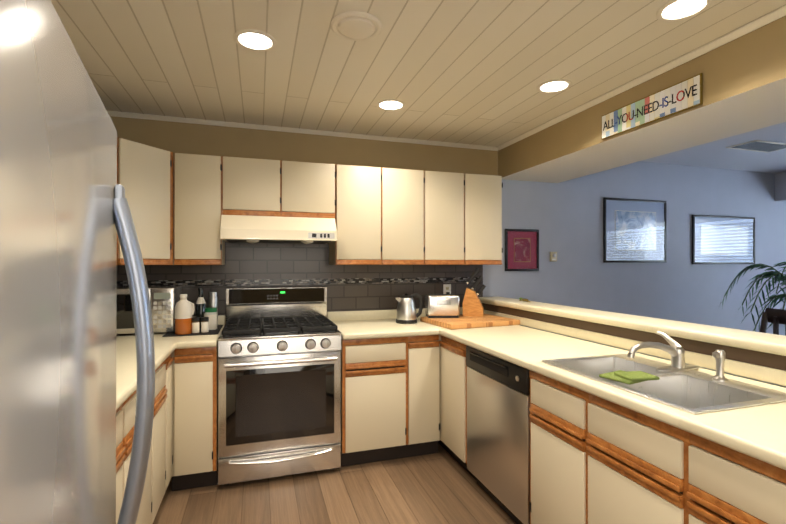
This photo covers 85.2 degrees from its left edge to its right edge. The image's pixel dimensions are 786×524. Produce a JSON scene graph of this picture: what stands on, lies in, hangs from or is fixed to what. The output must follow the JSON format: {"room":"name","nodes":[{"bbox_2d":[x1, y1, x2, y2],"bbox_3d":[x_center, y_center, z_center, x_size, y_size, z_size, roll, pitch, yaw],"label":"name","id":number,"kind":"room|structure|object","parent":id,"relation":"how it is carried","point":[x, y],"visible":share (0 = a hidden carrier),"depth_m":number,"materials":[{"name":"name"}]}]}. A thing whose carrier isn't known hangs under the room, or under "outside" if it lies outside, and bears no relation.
{"room":"kitchen","nodes":[
{"label":"kitchen","id":0,"kind":"room"},
{"bbox_2d":[153,443,516,523],"bbox_3d":[2.555,1.430,1.649,8.300,0.100,5.500,0,0,-18],"label":"floor","id":1,"kind":"structure","parent":0,"point":[441,486],"depth_m":2.50,"materials":[{"name":"wood"}]},
{"bbox_2d":[0,0,154,523],"bbox_3d":[-0.818,0.496,0.576,0.816,1.760,1.058,0,0,-26],"label":"fridge","id":2,"kind":"object","parent":1,"relation":"on","point":[66,218],"visible":1,"depth_m":0.65,"materials":[{"name":"grey metal"}]},
{"bbox_2d":[116,354,173,523],"bbox_3d":[-1.472,0.946,2.062,0.622,0.872,2.048,0,0,-18],"label":"base cabinet","id":3,"kind":"object","parent":1,"relation":"on","point":[158,473],"visible":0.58,"depth_m":2.06,"materials":[{"name":"beige"}]},
{"bbox_2d":[170,343,217,490],"bbox_3d":[-1.284,0.949,2.843,0.258,0.872,0.671,0,0,-18],"label":"base cabinet","id":4,"kind":"object","parent":1,"relation":"on","point":[195,415],"visible":0.9,"depth_m":2.54,"materials":[{"name":"beige"}]},
{"bbox_2d":[116,316,195,409],"bbox_3d":[-1.454,0.450,2.070,0.660,0.113,2.048,0,0,-18],"label":"countertop","id":5,"kind":"structure","parent":4,"relation":"on","point":[126,365],"depth_m":2.13,"materials":[{"name":"laminate"}]},
{"bbox_2d":[116,286,181,333],"bbox_3d":[-1.722,0.320,2.864,0.510,0.299,0.317,0,0,-18],"label":"microwave","id":6,"kind":"object","parent":5,"relation":"on","point":[164,300],"visible":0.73,"depth_m":2.76,"materials":[{"name":"silver metal"}]},
{"bbox_2d":[184,315,224,348],"bbox_3d":[-1.248,0.453,2.837,0.195,0.113,0.708,0,0,-18],"label":"countertop","id":7,"kind":"structure","parent":4,"relation":"on","point":[195,341],"depth_m":2.58,"materials":[{"name":"laminate"}]},
{"bbox_2d":[162,325,222,336],"bbox_3d":[-1.350,0.466,2.919,0.323,0.006,0.425,0,0,-18],"label":"tray","id":8,"kind":"object","parent":7,"relation":"on","point":[210,332],"visible":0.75,"depth_m":2.76,"materials":[{"name":"black"}]},
{"bbox_2d":[175,294,194,334],"bbox_3d":[-1.348,0.335,2.765,0.118,0.253,0.104,0,0,-18],"label":"bottle","id":9,"kind":"object","parent":8,"relation":"on","point":[184,309],"visible":0.96,"depth_m":2.72,"materials":[{"name":"orange"}]},
{"bbox_2d":[192,317,199,333],"bbox_3d":[-1.282,0.411,2.775,0.048,0.101,0.048,0,0,-18],"label":"spice jar","id":10,"kind":"object","parent":8,"relation":"on","point":[195,325],"visible":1,"depth_m":2.76,"materials":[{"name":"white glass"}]},
{"bbox_2d":[196,288,205,327],"bbox_3d":[-1.354,0.322,3.010,0.066,0.281,0.066,0,0,-18],"label":"oil bottle","id":11,"kind":"object","parent":8,"relation":"on","point":[200,306],"visible":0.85,"depth_m":2.99,"materials":[{"name":"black glass"}]},
{"bbox_2d":[201,317,208,332],"bbox_3d":[-1.233,0.411,2.798,0.048,0.101,0.048,0,0,-18],"label":"spice jar","id":12,"kind":"object","parent":8,"relation":"on","point":[204,324],"visible":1,"depth_m":2.78,"materials":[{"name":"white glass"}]},
{"bbox_2d":[204,307,216,329],"bbox_3d":[-1.252,0.389,2.937,0.084,0.147,0.084,0,0,-18],"label":"jar","id":13,"kind":"object","parent":8,"relation":"on","point":[211,313],"visible":0.9,"depth_m":2.90,"materials":[{"name":"grey"}]},
{"bbox_2d":[209,292,217,325],"bbox_3d":[-1.300,0.340,3.090,0.062,0.246,0.062,0,0,-18],"label":"bottle","id":14,"kind":"object","parent":8,"relation":"on","point":[213,299],"visible":0.58,"depth_m":3.07,"materials":[{"name":"silver metal"}]},
{"bbox_2d":[218,285,340,484],"bbox_3d":[-0.785,0.785,2.968,0.754,1.200,0.719,0,0,-18],"label":"range","id":15,"kind":"object","parent":1,"relation":"on","point":[279,380],"visible":1,"depth_m":2.71,"materials":[{"name":"silver metal"}]},
{"bbox_2d":[341,335,441,466],"bbox_3d":[-0.086,0.951,3.221,0.718,0.872,0.671,0,0,-18],"label":"base cabinet","id":16,"kind":"object","parent":1,"relation":"on","point":[390,398],"visible":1,"depth_m":2.91,"materials":[{"name":"beige"}]},
{"bbox_2d":[327,309,435,339],"bbox_3d":[-0.112,0.455,3.205,0.659,0.113,0.690,0,0,-18],"label":"countertop","id":17,"kind":"structure","parent":16,"relation":"on","point":[367,324],"depth_m":3.17,"materials":[{"name":"laminate"}]},
{"bbox_2d":[395,293,422,323],"bbox_3d":[0.130,0.356,3.331,0.229,0.230,0.168,0,0,-18],"label":"kettle","id":18,"kind":"object","parent":17,"relation":"on","point":[406,311],"visible":1,"depth_m":3.27,"materials":[{"name":"silver metal"}]},
{"bbox_2d":[438,335,553,480],"bbox_3d":[0.698,0.949,2.936,0.641,0.872,0.391,0,0,-18],"label":"base cabinet","id":19,"kind":"object","parent":1,"relation":"on","point":[453,368],"depth_m":2.75,"materials":[{"name":"beige"}]},
{"bbox_2d":[466,346,529,523],"bbox_3d":[0.847,0.949,2.441,0.652,0.868,0.635,0,0,-18],"label":"dishwasher","id":20,"kind":"object","parent":1,"relation":"on","point":[498,430],"visible":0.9,"depth_m":2.28,"materials":[{"name":"silver metal"}]},
{"bbox_2d":[530,411,669,523],"bbox_3d":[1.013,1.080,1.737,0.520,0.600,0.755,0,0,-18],"label":"base cabinet","id":21,"kind":"object","parent":1,"relation":"on","point":[594,459],"depth_m":1.61,"materials":[{"name":"beige"}]},
{"bbox_2d":[481,303,785,387],"bbox_3d":[1.352,0.869,2.256,0.192,1.028,3.378,0,0,-18],"label":"wall","id":22,"kind":"structure","parent":1,"relation":"on","point":[767,368],"depth_m":2.11,"materials":[{"name":"brown paint"},{"name":"laminate"}]},
{"bbox_2d":[479,297,785,355],"bbox_3d":[1.363,0.330,2.251,0.245,0.045,3.398,0,0,-18],"label":"bar ledge","id":23,"kind":"object","parent":22,"relation":"on","point":[759,341],"visible":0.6,"depth_m":2.10,"materials":[{"name":"laminate"}]},
{"bbox_2d":[519,298,529,301],"bbox_3d":[1.040,0.298,3.367,0.040,0.027,0.144,0,0,-18],"label":"frog figurine","id":24,"kind":"object","parent":23,"relation":"on","point":[524,299],"visible":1,"depth_m":3.35,"materials":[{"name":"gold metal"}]},
{"bbox_2d":[670,425,785,523],"bbox_3d":[1.252,0.942,1.179,0.641,0.872,0.464,0,0,-18],"label":"base cabinet","id":25,"kind":"object","parent":1,"relation":"on","point":[711,482],"depth_m":1.19,"materials":[{"name":"beige"}]},
{"bbox_2d":[416,307,785,469],"bbox_3d":[0.932,0.451,2.125,0.684,0.113,3.378,0,0,-18],"label":"countertop","id":26,"kind":"structure","parent":25,"relation":"on","point":[758,432],"depth_m":1.56,"materials":[{"name":"laminate"}]},
{"bbox_2d":[420,314,519,329],"bbox_3d":[0.585,0.453,3.296,0.600,0.036,0.470,0,0,-24],"label":"cutting board","id":27,"kind":"object","parent":26,"relation":"on","point":[466,322],"visible":0.81,"depth_m":3.16,"materials":[{"name":"orange wood"}]},
{"bbox_2d":[425,294,459,317],"bbox_3d":[0.398,0.346,3.386,0.270,0.177,0.166,0,0,-4],"label":"toaster","id":28,"kind":"object","parent":27,"relation":"on","point":[441,305],"visible":1,"depth_m":3.31,"materials":[{"name":"silver metal"}]},
{"bbox_2d":[463,268,485,316],"bbox_3d":[0.662,0.240,3.464,0.183,0.388,0.110,0,0,14],"label":"knife block","id":29,"kind":"object","parent":27,"relation":"on","point":[472,305],"visible":1,"depth_m":3.42,"materials":[{"name":"brown wood"}]},
{"bbox_2d":[542,331,785,413],"bbox_3d":[1.077,0.482,1.731,0.573,0.342,0.736,0,0,-18],"label":"sink","id":30,"kind":"object","parent":26,"relation":"in","point":[679,384],"visible":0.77,"depth_m":1.71,"materials":[{"name":"silver metal"}]},
{"bbox_2d":[599,370,659,384],"bbox_3d":[0.912,0.445,1.666,0.167,0.024,0.169,0,0,-18],"label":"cloth","id":31,"kind":"object","parent":30,"relation":"on","point":[629,377],"visible":1,"depth_m":1.63,"materials":[{"name":"green fabric"}]},
{"bbox_2d":[720,262,785,331],"bbox_3d":[3.738,0.688,3.723,1.307,1.401,1.407,0,0,-18],"label":"palm plant","id":32,"kind":"object","parent":1,"relation":"on","point":[778,275],"visible":0.92,"depth_m":3.91,"materials":[{"name":"green plant"}]},
{"bbox_2d":[759,308,785,335],"bbox_3d":[2.475,0.859,2.916,0.576,1.052,0.460,0,0,2],"label":"dining chair","id":33,"kind":"object","parent":1,"relation":"on","point":[776,317],"visible":0.12,"depth_m":3.04,"materials":[{"name":"black wood"}]},
{"bbox_2d":[51,0,785,146],"bbox_3d":[0.179,-1.108,0.909,3.317,0.100,5.500,0,0,-18],"label":"ceiling","id":34,"kind":"structure","parent":0,"point":[474,72],"depth_m":2.20,"materials":[{"name":"brown wood"}]},
{"bbox_2d":[233,29,276,51],"bbox_3d":[-0.654,-1.049,2.029,0.196,0.007,0.196,0,0,-18],"label":"recessed light","id":35,"kind":"object","parent":34,"relation":"in","point":[254,40],"visible":1,"depth_m":2.02,"materials":[{"name":"beige"}]},
{"bbox_2d":[331,11,381,40],"bbox_3d":[-0.162,-1.041,1.907,0.230,0.024,0.230,0,0,-18],"label":"ceiling vent","id":36,"kind":"object","parent":34,"relation":"in","point":[356,25],"visible":1,"depth_m":1.88,"materials":[{"name":"beige plastic"}]},
{"bbox_2d":[376,99,405,110],"bbox_3d":[-0.014,-1.046,2.851,0.196,0.007,0.196,0,0,-18],"label":"recessed light","id":37,"kind":"object","parent":34,"relation":"in","point":[390,104],"visible":1,"depth_m":2.84,"materials":[{"name":"beige"}]},
{"bbox_2d":[537,79,571,92],"bbox_3d":[0.961,-1.047,2.550,0.196,0.007,0.196,0,0,-18],"label":"recessed light","id":38,"kind":"object","parent":34,"relation":"in","point":[555,86],"visible":1,"depth_m":2.54,"materials":[{"name":"beige"}]},
{"bbox_2d":[656,0,712,21],"bbox_3d":[1.204,-1.050,1.768,0.196,0.007,0.196,0,0,-18],"label":"recessed light","id":39,"kind":"object","parent":34,"relation":"in","point":[673,10],"visible":1,"depth_m":1.78,"materials":[{"name":"beige"}]},
{"bbox_2d":[110,116,785,335],"bbox_3d":[1.746,0.173,4.219,8.300,2.435,0.120,0,0,-18],"label":"wall","id":40,"kind":"structure","parent":0,"point":[565,218],"depth_m":4.23,"materials":[{"name":"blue paint"}]},
{"bbox_2d":[117,137,173,264],"bbox_3d":[-1.717,-0.350,2.740,0.559,0.740,0.617,0,0,-18],"label":"upper cabinet","id":41,"kind":"object","parent":40,"relation":"attached to","point":[145,176],"visible":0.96,"depth_m":2.63,"materials":[{"name":"beige"}]},
{"bbox_2d":[174,153,224,264],"bbox_3d":[-1.349,-0.349,3.003,0.293,0.740,0.337,0,0,-18],"label":"upper cabinet","id":42,"kind":"object","parent":40,"relation":"attached to","point":[197,178],"depth_m":2.84,"materials":[{"name":"beige"}]},
{"bbox_2d":[222,156,337,220],"bbox_3d":[-0.838,-0.516,3.165,0.775,0.405,0.337,0,0,-18],"label":"upper cabinet","id":43,"kind":"object","parent":40,"relation":"attached to","point":[250,186],"depth_m":3.00,"materials":[{"name":"beige"}]},
{"bbox_2d":[220,215,336,243],"bbox_3d":[-0.821,-0.217,3.085,0.754,0.188,0.497,0,0,-18],"label":"range hood","id":44,"kind":"object","parent":43,"relation":"attached to","point":[260,229],"visible":1,"depth_m":2.88,"materials":[{"name":"beige metal"}]},
{"bbox_2d":[117,242,482,315],"bbox_3d":[-0.633,0.035,3.400,3.026,0.735,0.007,0,0,-18],"label":"tile backsplash","id":45,"kind":"structure","parent":40,"relation":"attached to","point":[363,287],"depth_m":3.38,"materials":[{"name":"tile"}]},
{"bbox_2d":[443,284,450,293],"bbox_3d":[0.479,0.290,3.720,0.078,0.190,0.056,0,0,-18],"label":"electrical outlet plate","id":46,"kind":"object","parent":45,"relation":"attached to","point":[446,288],"visible":0.71,"depth_m":3.74,"materials":[{"name":"white plastic"}]},
{"bbox_2d":[107,111,495,150],"bbox_3d":[-0.556,-1.032,3.418,3.120,0.028,0.028,0,0,-18],"label":"crown molding","id":47,"kind":"structure","parent":40,"relation":"attached to","point":[111,113],"depth_m":3.34,"materials":[{"name":"beige wood"}]},
{"bbox_2d":[329,164,425,264],"bbox_3d":[-0.136,-0.348,3.386,0.694,0.740,0.337,0,0,-18],"label":"upper cabinet","id":48,"kind":"object","parent":40,"relation":"attached to","point":[387,216],"depth_m":3.22,"materials":[{"name":"beige"}]},
{"bbox_2d":[426,171,502,264],"bbox_3d":[0.526,-0.347,3.595,0.694,0.740,0.337,0,0,-18],"label":"upper cabinet","id":49,"kind":"object","parent":40,"relation":"attached to","point":[464,210],"depth_m":3.43,"materials":[{"name":"beige"}]},
{"bbox_2d":[505,229,538,270],"bbox_3d":[1.200,-0.110,3.972,0.360,0.390,0.022,0,0,-18],"label":"floral picture","id":50,"kind":"object","parent":40,"relation":"attached to","point":[521,249],"visible":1,"depth_m":3.97,"materials":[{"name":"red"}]},
{"bbox_2d":[550,252,556,260],"bbox_3d":[1.532,-0.051,4.073,0.073,0.092,0.027,0,0,-18],"label":"thermostat","id":51,"kind":"object","parent":40,"relation":"attached to","point":[553,256],"visible":0.96,"depth_m":4.06,"materials":[{"name":"beige plastic"}]},
{"bbox_2d":[603,197,666,262],"bbox_3d":[2.488,-0.319,4.379,0.810,0.650,0.022,0,0,-18],"label":"picture","id":52,"kind":"object","parent":40,"relation":"attached to","point":[634,230],"visible":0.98,"depth_m":4.37,"materials":[{"name":"glass"},{"name":"black frame wood"},{"name":"printed paper"}]},
{"bbox_2d":[496,5,785,150],"bbox_3d":[1.737,-1.040,1.400,0.028,0.028,5.256,0,0,-18],"label":"crown molding","id":53,"kind":"structure","parent":40,"relation":"attached to","point":[745,29],"depth_m":2.27,"materials":[{"name":"beige wood"}]},
{"bbox_2d":[692,214,754,263],"bbox_3d":[3.692,-0.243,4.758,0.955,0.538,0.022,0,0,-18],"label":"framed picture","id":54,"kind":"object","parent":40,"relation":"attached to","point":[723,239],"visible":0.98,"depth_m":4.75,"materials":[{"name":"black painted wood"},{"name":"glass"},{"name":"printed paper"}]},
{"bbox_2d":[498,16,785,182],"bbox_3d":[2.063,-0.911,1.502,0.653,0.285,5.258,0,0,-18],"label":"bulkhead","id":55,"kind":"object","parent":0,"point":[744,83],"visible":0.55,"depth_m":2.43,"materials":[{"name":"beige paint"}]},
{"bbox_2d":[601,73,702,139],"bbox_3d":[1.424,-0.853,2.410,0.016,0.156,0.645,0,0,-18],"label":"sign","id":56,"kind":"object","parent":55,"relation":"attached to","point":[684,95],"visible":1,"depth_m":2.34,"materials":[{"name":"painted wood"},{"name":"ink"}]},
{"bbox_2d":[642,122,785,173],"bbox_3d":[4.439,-1.102,2.253,4.350,0.100,5.500,0,0,-18],"label":"ceiling","id":57,"kind":"structure","parent":0,"point":[717,154],"depth_m":4.19,"materials":[{"name":"white paint"}]},
{"bbox_2d":[726,140,785,152],"bbox_3d":[3.334,-1.041,3.860,0.550,0.008,0.250,0,0,-18],"label":"ceiling vent","id":58,"kind":"object","parent":57,"relation":"in","point":[761,146],"visible":1,"depth_m":3.85,"materials":[{"name":"beige"}]},
{"bbox_2d":[775,172,785,201],"bbox_3d":[5.840,-0.887,2.693,1.168,0.323,5.258,0,0,-18],"label":"chase","id":59,"kind":"object","parent":57,"relation":"attached to","point":[780,186],"visible":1,"depth_m":4.97,"materials":[{"name":"blue paint"}]}
]}

